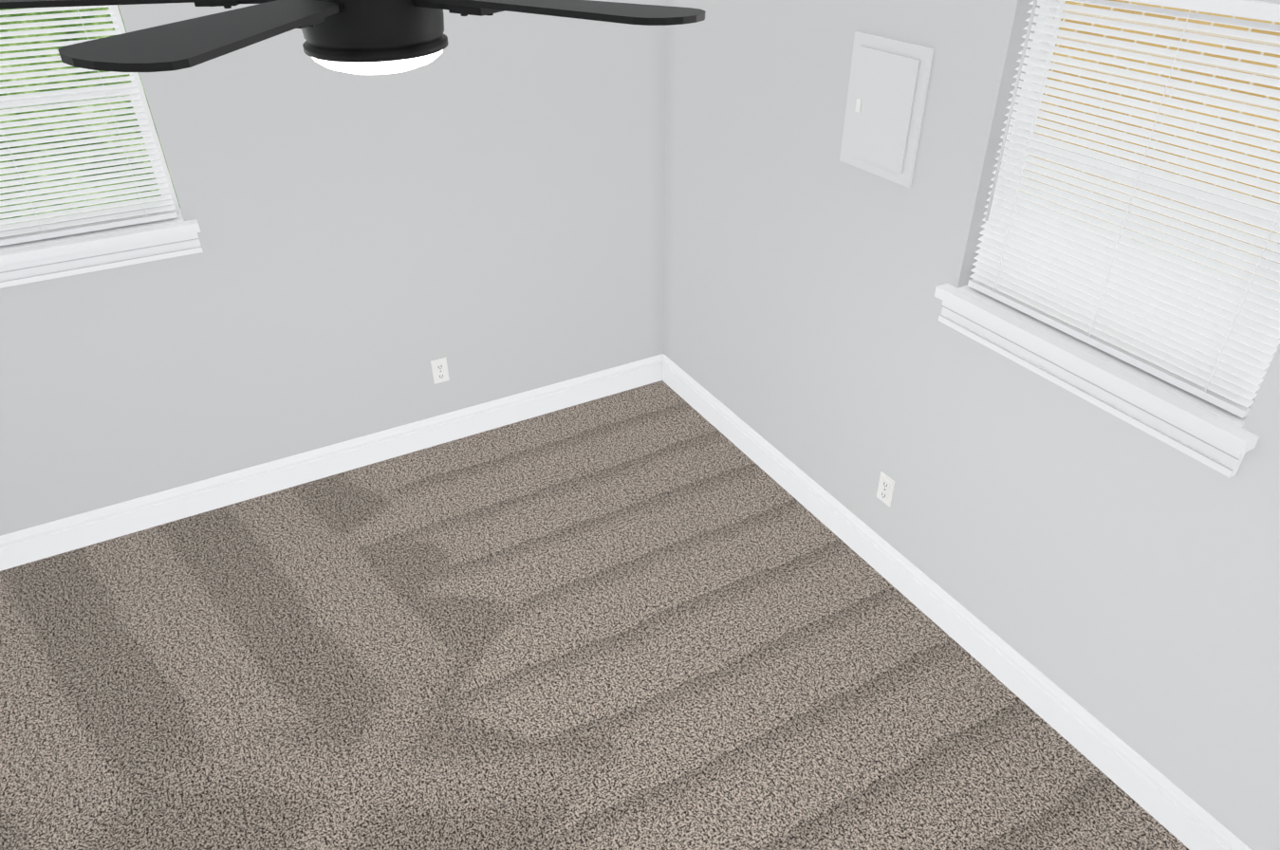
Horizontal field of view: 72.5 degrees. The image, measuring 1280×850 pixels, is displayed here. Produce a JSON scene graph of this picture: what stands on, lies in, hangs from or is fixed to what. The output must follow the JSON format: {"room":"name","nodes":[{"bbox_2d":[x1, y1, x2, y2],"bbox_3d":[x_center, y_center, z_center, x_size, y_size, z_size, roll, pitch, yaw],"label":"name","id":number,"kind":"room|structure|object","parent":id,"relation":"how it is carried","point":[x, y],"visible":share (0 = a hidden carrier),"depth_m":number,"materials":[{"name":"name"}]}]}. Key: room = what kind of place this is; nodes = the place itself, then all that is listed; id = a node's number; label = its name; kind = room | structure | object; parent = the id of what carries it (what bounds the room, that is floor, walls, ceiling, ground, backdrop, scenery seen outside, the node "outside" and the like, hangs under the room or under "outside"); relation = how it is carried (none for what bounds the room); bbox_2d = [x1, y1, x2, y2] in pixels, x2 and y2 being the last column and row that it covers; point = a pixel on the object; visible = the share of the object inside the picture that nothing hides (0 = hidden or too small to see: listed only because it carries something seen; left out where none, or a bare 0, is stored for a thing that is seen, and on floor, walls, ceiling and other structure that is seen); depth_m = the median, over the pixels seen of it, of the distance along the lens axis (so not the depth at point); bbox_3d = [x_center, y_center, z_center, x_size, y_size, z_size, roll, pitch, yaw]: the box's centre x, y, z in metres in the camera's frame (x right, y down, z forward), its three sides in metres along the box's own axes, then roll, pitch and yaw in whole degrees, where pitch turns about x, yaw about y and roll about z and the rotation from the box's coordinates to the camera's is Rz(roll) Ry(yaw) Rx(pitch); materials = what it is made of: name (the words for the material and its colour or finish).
{"room":"empty bedroom","nodes":[
{"label":"empty bedroom","id":0,"kind":"room"},
{"bbox_2d":[0,0,667,536],"bbox_3d":[-1.500,-0.811,3.214,3.896,2.440,0.150,-17,37,-23],"label":"wall","id":1,"kind":"structure","parent":0,"point":[478,203],"depth_m":3.43,"materials":[{"name":"paint"}]},
{"bbox_2d":[0,4,203,288],"bbox_3d":[-2.015,-0.941,2.753,0.935,0.974,0.185,-17,37,-23],"label":"window","id":2,"kind":"structure","parent":1,"relation":"in","point":[37,248],"depth_m":2.90,"materials":[{"name":"white plastic"}]},
{"bbox_2d":[0,354,660,571],"bbox_3d":[-1.214,0.112,3.895,2.999,0.145,0.016,-17,37,-23],"label":"baseboard","id":3,"kind":"structure","parent":1,"relation":"attached to","point":[40,542],"depth_m":3.78,"materials":[{"name":"white wood"}]},
{"bbox_2d":[430,357,449,384],"bbox_3d":[-0.888,-0.240,3.882,0.070,0.115,0.008,-17,37,-23],"label":"electrical outlet","id":4,"kind":"object","parent":1,"relation":"attached to","point":[439,370],"visible":1,"depth_m":3.88,"materials":[{"name":"white plastic"}]},
{"bbox_2d":[0,380,1189,849],"bbox_3d":[-0.575,1.166,2.517,3.896,0.100,3.965,-17,37,-23],"label":"floor","id":5,"kind":"structure","parent":0,"point":[660,616],"depth_m":2.90,"materials":[{"name":"carpet"}]},
{"bbox_2d":[663,0,1279,849],"bbox_3d":[1.059,-0.399,2.560,0.150,2.440,3.665,-17,37,-23],"label":"wall","id":6,"kind":"structure","parent":0,"point":[1115,575],"depth_m":2.71,"materials":[{"name":"paint"}]},
{"bbox_2d":[876,471,894,507],"bbox_3d":[0.889,0.234,3.164,0.008,0.115,0.070,-17,37,-23],"label":"electrical outlet","id":7,"kind":"object","parent":6,"relation":"attached to","point":[885,489],"visible":1,"depth_m":3.16,"materials":[{"name":"white plastic"}]},
{"bbox_2d":[839,31,934,187],"bbox_3d":[0.739,-0.965,2.667,0.018,0.395,0.324,-17,37,-23],"label":"electrical panel","id":8,"kind":"object","parent":6,"relation":"attached to","point":[887,91],"visible":1,"depth_m":2.65,"materials":[{"name":"white paint"}]},
{"bbox_2d":[660,353,1251,849],"bbox_3d":[0.994,0.580,3.161,0.016,0.145,3.665,-17,37,-23],"label":"baseboard","id":9,"kind":"structure","parent":6,"relation":"attached to","point":[1169,806],"depth_m":2.91,"materials":[{"name":"white wood"}]},
{"bbox_2d":[934,0,1279,477],"bbox_3d":[1.195,-0.518,2.110,0.185,0.957,0.943,-17,37,-23],"label":"window","id":10,"kind":"structure","parent":6,"relation":"in","point":[1167,348],"depth_m":2.09,"materials":[{"name":"white plastic"}]},
{"bbox_3d":[-0.593,-0.951,1.114,3.896,0.100,3.965,-17,37,-23],"label":"ceiling","id":11,"kind":"structure","parent":0,"visible":0},
{"bbox_2d":[0,0,705,74],"bbox_3d":[-0.393,-0.723,1.230,1.022,0.409,1.008,-17,37,-23],"label":"ceiling fan","id":12,"kind":"object","parent":11,"relation":"hanging from","point":[370,37],"visible":1,"depth_m":1.10,"materials":[{"name":"black metal"}]},
{"label":"outside","id":13,"kind":"structure","parent":0,"visible":0},
{"bbox_2d":[0,4,180,224],"bbox_3d":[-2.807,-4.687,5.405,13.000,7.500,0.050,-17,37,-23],"label":"window glass","id":14,"kind":"object","parent":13,"point":[49,41],"depth_m":6.16,"materials":[{"name":"clear glass"}]},
{"bbox_2d":[1020,0,1279,301],"bbox_3d":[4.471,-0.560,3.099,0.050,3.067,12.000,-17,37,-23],"label":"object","id":15,"kind":"structure","parent":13,"point":[1183,49],"depth_m":5.10,"materials":[{"name":"clear glass"}]}
]}

